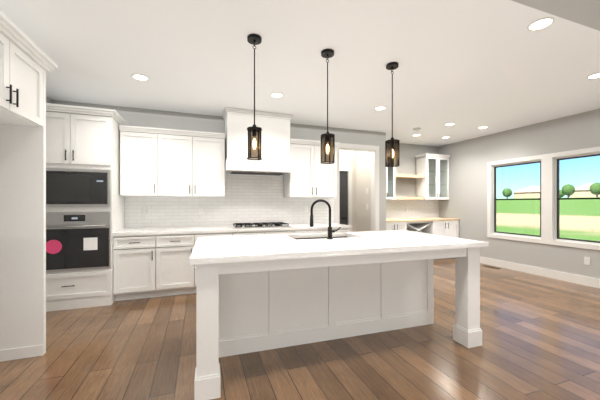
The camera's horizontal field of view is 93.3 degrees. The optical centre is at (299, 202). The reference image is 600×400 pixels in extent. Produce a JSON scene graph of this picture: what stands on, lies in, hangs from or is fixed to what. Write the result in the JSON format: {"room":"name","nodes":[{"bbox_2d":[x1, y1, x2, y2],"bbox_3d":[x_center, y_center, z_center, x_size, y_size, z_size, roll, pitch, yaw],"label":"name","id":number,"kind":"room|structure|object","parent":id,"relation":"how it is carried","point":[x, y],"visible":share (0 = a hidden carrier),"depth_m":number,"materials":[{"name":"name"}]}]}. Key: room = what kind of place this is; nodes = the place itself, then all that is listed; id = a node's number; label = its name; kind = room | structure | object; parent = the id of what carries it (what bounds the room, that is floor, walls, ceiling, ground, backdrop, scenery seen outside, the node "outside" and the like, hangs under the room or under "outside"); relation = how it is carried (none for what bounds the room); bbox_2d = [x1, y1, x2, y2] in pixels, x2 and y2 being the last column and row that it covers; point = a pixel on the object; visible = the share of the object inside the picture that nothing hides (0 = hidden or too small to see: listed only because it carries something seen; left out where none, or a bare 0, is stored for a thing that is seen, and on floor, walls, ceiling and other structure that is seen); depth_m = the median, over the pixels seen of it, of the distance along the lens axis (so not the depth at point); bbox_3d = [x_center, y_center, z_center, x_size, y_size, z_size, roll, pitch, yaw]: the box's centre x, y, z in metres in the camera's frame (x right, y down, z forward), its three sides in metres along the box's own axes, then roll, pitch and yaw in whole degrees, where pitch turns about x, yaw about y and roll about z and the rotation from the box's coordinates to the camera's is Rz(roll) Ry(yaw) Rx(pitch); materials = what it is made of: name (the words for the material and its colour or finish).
{"room":"kitchen","nodes":[
{"label":"kitchen","id":0,"kind":"room"},
{"bbox_2d":[51,100,385,230],"bbox_3d":[-0.928,-0.070,4.912,5.670,2.740,0.120,0,0,-20],"label":"wall","id":1,"kind":"structure","parent":0,"point":[139,117],"depth_m":4.69,"materials":[{"name":"grey paint"}]},
{"bbox_2d":[118,127,161,198],"bbox_3d":[-2.303,-0.561,4.172,0.532,0.924,0.348,0,0,-20],"label":"upper cabinet","id":2,"kind":"object","parent":1,"relation":"attached to","point":[139,152],"depth_m":4.01,"materials":[{"name":"white wood"}]},
{"bbox_2d":[142,206,147,214],"bbox_3d":[-2.371,0.113,4.330,0.070,0.115,0.008,0,0,-19],"label":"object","id":3,"kind":"structure","parent":1,"relation":"attached to","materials":[{"name":"white plastic"}]},
{"bbox_2d":[162,131,225,198],"bbox_3d":[-1.693,-0.561,4.388,1.003,0.924,0.348,0,0,-20],"label":"upper cabinet","id":4,"kind":"object","parent":1,"relation":"attached to","point":[193,166],"depth_m":4.25,"materials":[{"name":"white wood"}]},
{"bbox_2d":[198,206,203,213],"bbox_3d":[-1.608,0.113,4.600,0.070,0.115,0.008,0,0,-19],"label":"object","id":5,"kind":"structure","parent":1,"relation":"attached to","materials":[{"name":"white plastic"}]},
{"bbox_2d":[124,173,336,228],"bbox_3d":[-0.968,-0.058,4.833,3.518,0.884,0.002,0,0,-19],"label":"backsplash","id":6,"kind":"structure","parent":1,"relation":"attached to","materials":[{"name":"tile"}]},
{"bbox_2d":[222,111,289,166],"bbox_3d":[-0.708,-1.009,4.680,0.999,0.758,0.456,0,0,-20],"label":"range hood","id":7,"kind":"object","parent":1,"relation":"attached to","point":[275,133],"depth_m":4.47,"materials":[{"name":"white wood"}]},
{"bbox_2d":[304,206,308,212],"bbox_3d":[0.117,0.113,5.211,0.070,0.115,0.008,0,0,-19],"label":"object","id":8,"kind":"structure","parent":1,"relation":"attached to","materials":[{"name":"white plastic"}]},
{"bbox_2d":[282,139,337,198],"bbox_3d":[0.184,-0.561,5.053,0.879,0.924,0.348,0,0,-20],"label":"upper cabinet","id":9,"kind":"object","parent":1,"relation":"attached to","point":[306,177],"depth_m":4.88,"materials":[{"name":"white wood"}]},
{"bbox_2d":[335,143,378,230],"bbox_3d":[1.111,0.075,5.626,0.990,2.450,0.145,0,0,-20],"label":"door frame","id":10,"kind":"structure","parent":1,"relation":"attached to","point":[374,150],"depth_m":5.69,"materials":[{"name":"white wood"}]},
{"bbox_2d":[0,258,599,399],"bbox_3d":[1.197,1.330,2.312,7.940,0.060,8.200,0,0,-20],"label":"floor","id":11,"kind":"structure","parent":0,"point":[540,337],"depth_m":2.38,"materials":[{"name":"brown wood"}]},
{"bbox_2d":[0,10,57,361],"bbox_3d":[-2.338,0.035,1.888,0.747,2.531,1.120,0,0,-20],"label":"surround","id":12,"kind":"object","parent":11,"relation":"on","point":[27,63],"visible":1,"depth_m":2.36,"materials":[{"name":"white wood"}]},
{"bbox_2d":[46,107,125,311],"bbox_3d":[-2.929,0.087,3.769,0.888,2.427,0.691,0,0,-20],"label":"tall cabinet","id":13,"kind":"object","parent":11,"relation":"on","point":[106,169],"depth_m":3.50,"materials":[{"name":"white wood"}]},
{"bbox_2d":[114,235,161,300],"bbox_3d":[-2.258,0.863,4.045,0.558,0.876,0.617,0,0,-20],"label":"base cabinet","id":14,"kind":"object","parent":11,"relation":"on","point":[137,258],"depth_m":3.77,"materials":[{"name":"white wood"}]},
{"bbox_2d":[114,223,349,234],"bbox_3d":[-0.881,0.403,4.529,3.478,0.040,0.627,0,0,-20],"label":"countertop","id":15,"kind":"structure","parent":14,"relation":"on","point":[257,226],"depth_m":4.27,"materials":[{"name":"white stone"}]},
{"bbox_2d":[231,222,292,228],"bbox_3d":[-0.636,0.358,4.628,0.910,0.050,0.490,0,0,-19],"label":"cooktop","id":16,"kind":"object","parent":15,"relation":"in","point":[263,224],"depth_m":4.49,"materials":[{"name":"black metal"}]},
{"bbox_2d":[162,231,201,295],"bbox_3d":[-1.822,0.863,4.200,0.613,0.876,0.617,0,0,-20],"label":"base cabinet","id":17,"kind":"object","parent":11,"relation":"on","point":[178,277],"depth_m":3.94,"materials":[{"name":"white wood"}]},
{"bbox_2d":[202,231,237,236],"bbox_3d":[-1.340,0.863,4.371,0.652,0.876,0.617,0,0,-20],"label":"base cabinet","id":18,"kind":"object","parent":11,"relation":"on","point":[204,233],"depth_m":4.11,"materials":[{"name":"white wood"}]},
{"bbox_2d":[238,227,297,235],"bbox_3d":[-0.638,0.863,4.619,1.082,0.876,0.617,0,0,-20],"label":"base cabinet","id":19,"kind":"object","parent":11,"relation":"on","point":[240,233],"depth_m":4.34,"materials":[{"name":"white wood"}]},
{"bbox_2d":[298,227,325,233],"bbox_3d":[0.045,0.863,4.861,0.613,0.876,0.617,0,0,-20],"label":"base cabinet","id":20,"kind":"object","parent":11,"relation":"on","point":[301,230],"depth_m":4.59,"materials":[{"name":"white wood"}]},
{"bbox_2d":[194,247,481,399],"bbox_3d":[0.310,0.848,2.779,2.464,0.905,1.183,0,0,-18],"label":"kitchen island","id":21,"kind":"object","parent":11,"relation":"on","point":[255,293],"depth_m":2.57,"materials":[{"name":"white wood"}]},
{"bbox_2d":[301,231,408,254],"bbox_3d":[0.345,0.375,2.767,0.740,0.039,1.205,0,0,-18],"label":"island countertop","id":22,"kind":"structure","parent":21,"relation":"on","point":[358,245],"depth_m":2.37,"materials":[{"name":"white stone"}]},
{"bbox_2d":[293,235,352,238],"bbox_3d":[0.254,0.505,3.056,0.764,0.246,0.424,0,0,-18],"label":"sink","id":23,"kind":"object","parent":22,"relation":"in","point":[294,236],"depth_m":3.22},
{"bbox_2d":[310,199,340,238],"bbox_3d":[0.254,0.159,2.806,0.307,0.393,0.117,0,0,-18],"label":"faucet","id":24,"kind":"object","parent":22,"relation":"on","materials":[{"name":"black metal"}]},
{"bbox_2d":[326,227,349,232],"bbox_3d":[0.478,0.863,5.014,0.552,0.876,0.617,0,0,-20],"label":"base cabinet","id":25,"kind":"object","parent":11,"relation":"on","point":[343,229],"depth_m":4.76,"materials":[{"name":"white wood"}]},
{"bbox_2d":[386,153,459,259],"bbox_3d":[2.633,0.070,6.569,2.142,2.460,0.652,0,0,-20],"label":"hutch","id":26,"kind":"object","parent":11,"relation":"on","point":[418,212],"visible":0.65,"depth_m":6.76,"materials":[{"name":"white wood"}]},
{"bbox_2d":[0,0,599,146],"bbox_3d":[1.197,-1.490,2.312,7.940,0.100,8.200,0,0,-20],"label":"ceiling","id":27,"kind":"structure","parent":0,"point":[468,68],"depth_m":2.86,"materials":[{"name":"paint"}]},
{"bbox_2d":[132,74,148,80],"bbox_3d":[-1.825,-1.436,3.236,0.172,0.014,0.172,0,0,-20],"label":"recessed light","id":28,"kind":"object","parent":27,"relation":"in","point":[140,77],"visible":0.98,"depth_m":3.24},
{"bbox_2d":[247,34,261,159],"bbox_3d":[-0.397,-0.910,2.469,0.134,1.060,0.134,0,0,-20],"label":"pendant light","id":29,"kind":"object","parent":27,"relation":"hanging from","point":[254,142],"visible":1,"depth_m":2.43,"materials":[{"name":"black metal"}]},
{"bbox_2d":[271,92,282,97],"bbox_3d":[-0.307,-1.436,3.774,0.172,0.014,0.172,0,0,-20],"label":"recessed light","id":30,"kind":"object","parent":27,"relation":"in","point":[277,95],"visible":0.98,"depth_m":3.78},
{"bbox_2d":[321,49,334,163],"bbox_3d":[0.263,-0.910,2.703,0.134,1.060,0.134,0,0,-20],"label":"pendant light","id":31,"kind":"object","parent":27,"relation":"hanging from","point":[327,147],"visible":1,"depth_m":2.67,"materials":[{"name":"black metal"}]},
{"bbox_2d":[375,106,385,109],"bbox_3d":[1.217,-1.436,4.292,0.172,0.014,0.172,0,0,-20],"label":"recessed light","id":32,"kind":"object","parent":27,"relation":"in","point":[380,108],"visible":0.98,"depth_m":4.29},
{"bbox_2d":[385,62,398,166],"bbox_3d":[0.960,-0.910,2.950,0.134,1.060,0.134,0,0,-20],"label":"pendant light","id":33,"kind":"object","parent":27,"relation":"hanging from","point":[392,152],"visible":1,"depth_m":2.91,"materials":[{"name":"black metal"}]},
{"bbox_2d":[527,17,554,30],"bbox_3d":[1.931,-1.436,2.275,0.172,0.014,0.172,0,0,-20],"label":"recessed light","id":34,"kind":"object","parent":27,"relation":"in","point":[541,23],"visible":1,"depth_m":2.27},
{"bbox_2d":[511,0,599,30],"bbox_3d":[1.496,-1.320,1.466,7.700,0.240,0.565,0,0,-20],"label":"beam","id":35,"kind":"structure","parent":27,"relation":"attached to","point":[585,12],"depth_m":1.76,"materials":[{"name":"grey paint"}]},
{"bbox_2d":[587,72,599,78],"bbox_3d":[3.347,-1.436,3.190,0.172,0.014,0.172,0,0,-20],"label":"recessed light","id":36,"kind":"object","parent":27,"relation":"in","point":[594,76],"visible":1,"depth_m":3.21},
{"bbox_2d":[340,150,355,231],"bbox_3d":[0.381,-0.070,6.309,2.270,2.740,0.120,0,0,-20],"label":"wall","id":37,"kind":"structure","parent":0,"point":[347,158],"depth_m":6.54,"materials":[{"name":"beige paint"}]},
{"bbox_2d":[340,171,347,224],"bbox_3d":[0.728,0.284,6.394,0.792,2.020,0.092,0,0,-20],"label":"hall door","id":38,"kind":"structure","parent":37,"relation":"in","point":[343,197],"depth_m":6.50,"materials":[{"name":"black glass"}]},
{"bbox_2d":[340,167,351,231],"bbox_3d":[0.739,0.240,6.362,0.980,2.120,0.020,0,0,-20],"label":"door frame","id":39,"kind":"structure","parent":37,"relation":"attached to","point":[349,169],"depth_m":6.50,"materials":[{"name":"white wood"}]},
{"bbox_2d":[356,151,370,231],"bbox_3d":[0.504,-0.070,5.886,1.978,2.739,0.758,0,0,-20],"label":"wall","id":40,"kind":"structure","parent":0,"point":[363,183],"depth_m":6.29,"materials":[{"name":"beige paint"}]},
{"bbox_2d":[391,143,438,218],"bbox_3d":[2.561,-0.070,6.954,2.270,2.740,0.120,0,0,-20],"label":"wall","id":41,"kind":"structure","parent":0,"point":[406,187],"depth_m":6.92,"materials":[{"name":"grey paint"}]},
{"bbox_2d":[439,109,599,278],"bbox_3d":[4.883,-0.070,3.617,0.120,2.740,7.960,0,0,-20],"label":"wall","id":42,"kind":"structure","parent":0,"point":[466,202],"depth_m":5.54,"materials":[{"name":"grey paint"}]},
{"bbox_2d":[491,159,540,238],"bbox_3d":[4.199,-0.070,5.502,0.091,1.431,0.932,0,0,-20],"label":"window","id":43,"kind":"structure","parent":42,"relation":"in","point":[493,200],"depth_m":5.62,"materials":[{"name":"clear glass"}]},
{"bbox_2d":[480,256,599,287],"bbox_3d":[4.942,1.230,3.246,0.015,0.140,7.220,0,0,-20],"label":"baseboard","id":44,"kind":"structure","parent":42,"relation":"attached to","point":[577,279],"depth_m":4.98,"materials":[{"name":"white wood"}]},
{"bbox_2d":[487,146,599,249],"bbox_3d":[4.373,-0.070,4.981,0.110,1.580,2.180,0,0,-20],"label":"window","id":45,"kind":"structure","parent":42,"relation":"in","point":[557,199],"depth_m":4.88,"materials":[{"name":"white wood"}]},
{"bbox_2d":[584,257,589,264],"bbox_3d":[4.516,0.910,4.458,0.008,0.120,0.070,0,0,-20],"label":"outlet","id":46,"kind":"object","parent":42,"relation":"attached to","point":[586,260],"visible":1,"depth_m":4.45,"materials":[{"name":"white plastic"}]},
{"label":"outside","id":47,"kind":"structure","parent":0,"visible":0},
{"bbox_2d":[496,197,599,240],"bbox_3d":[174.609,-0.450,114.875,394.120,4.500,700.000,0,0,-20],"label":"ground","id":48,"kind":"structure","parent":47,"point":[528,209],"depth_m":34.53,"materials":[{"name":"green plant"}]},
{"bbox_2d":[513,186,539,197],"bbox_3d":[114.456,-4.600,138.129,11.000,6.800,13.999,0,0,-20],"label":"house","id":49,"kind":"structure","parent":48,"relation":"on","point":[534,191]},
{"bbox_2d":[502,182,599,197],"bbox_3d":[110.897,-4.446,149.827,62.170,7.292,225.761,0,0,-20],"label":"trees","id":50,"kind":"object","parent":48,"relation":"on","point":[570,191],"depth_m":105.19,"materials":[{"name":"green plant"}]},
{"bbox_2d":[570,183,599,197],"bbox_3d":[119.365,-4.600,112.286,11.000,6.800,15.999,0,0,-20],"label":"house","id":51,"kind":"structure","parent":48,"relation":"on","point":[578,190],"materials":[{"name":"beige"}]}
]}

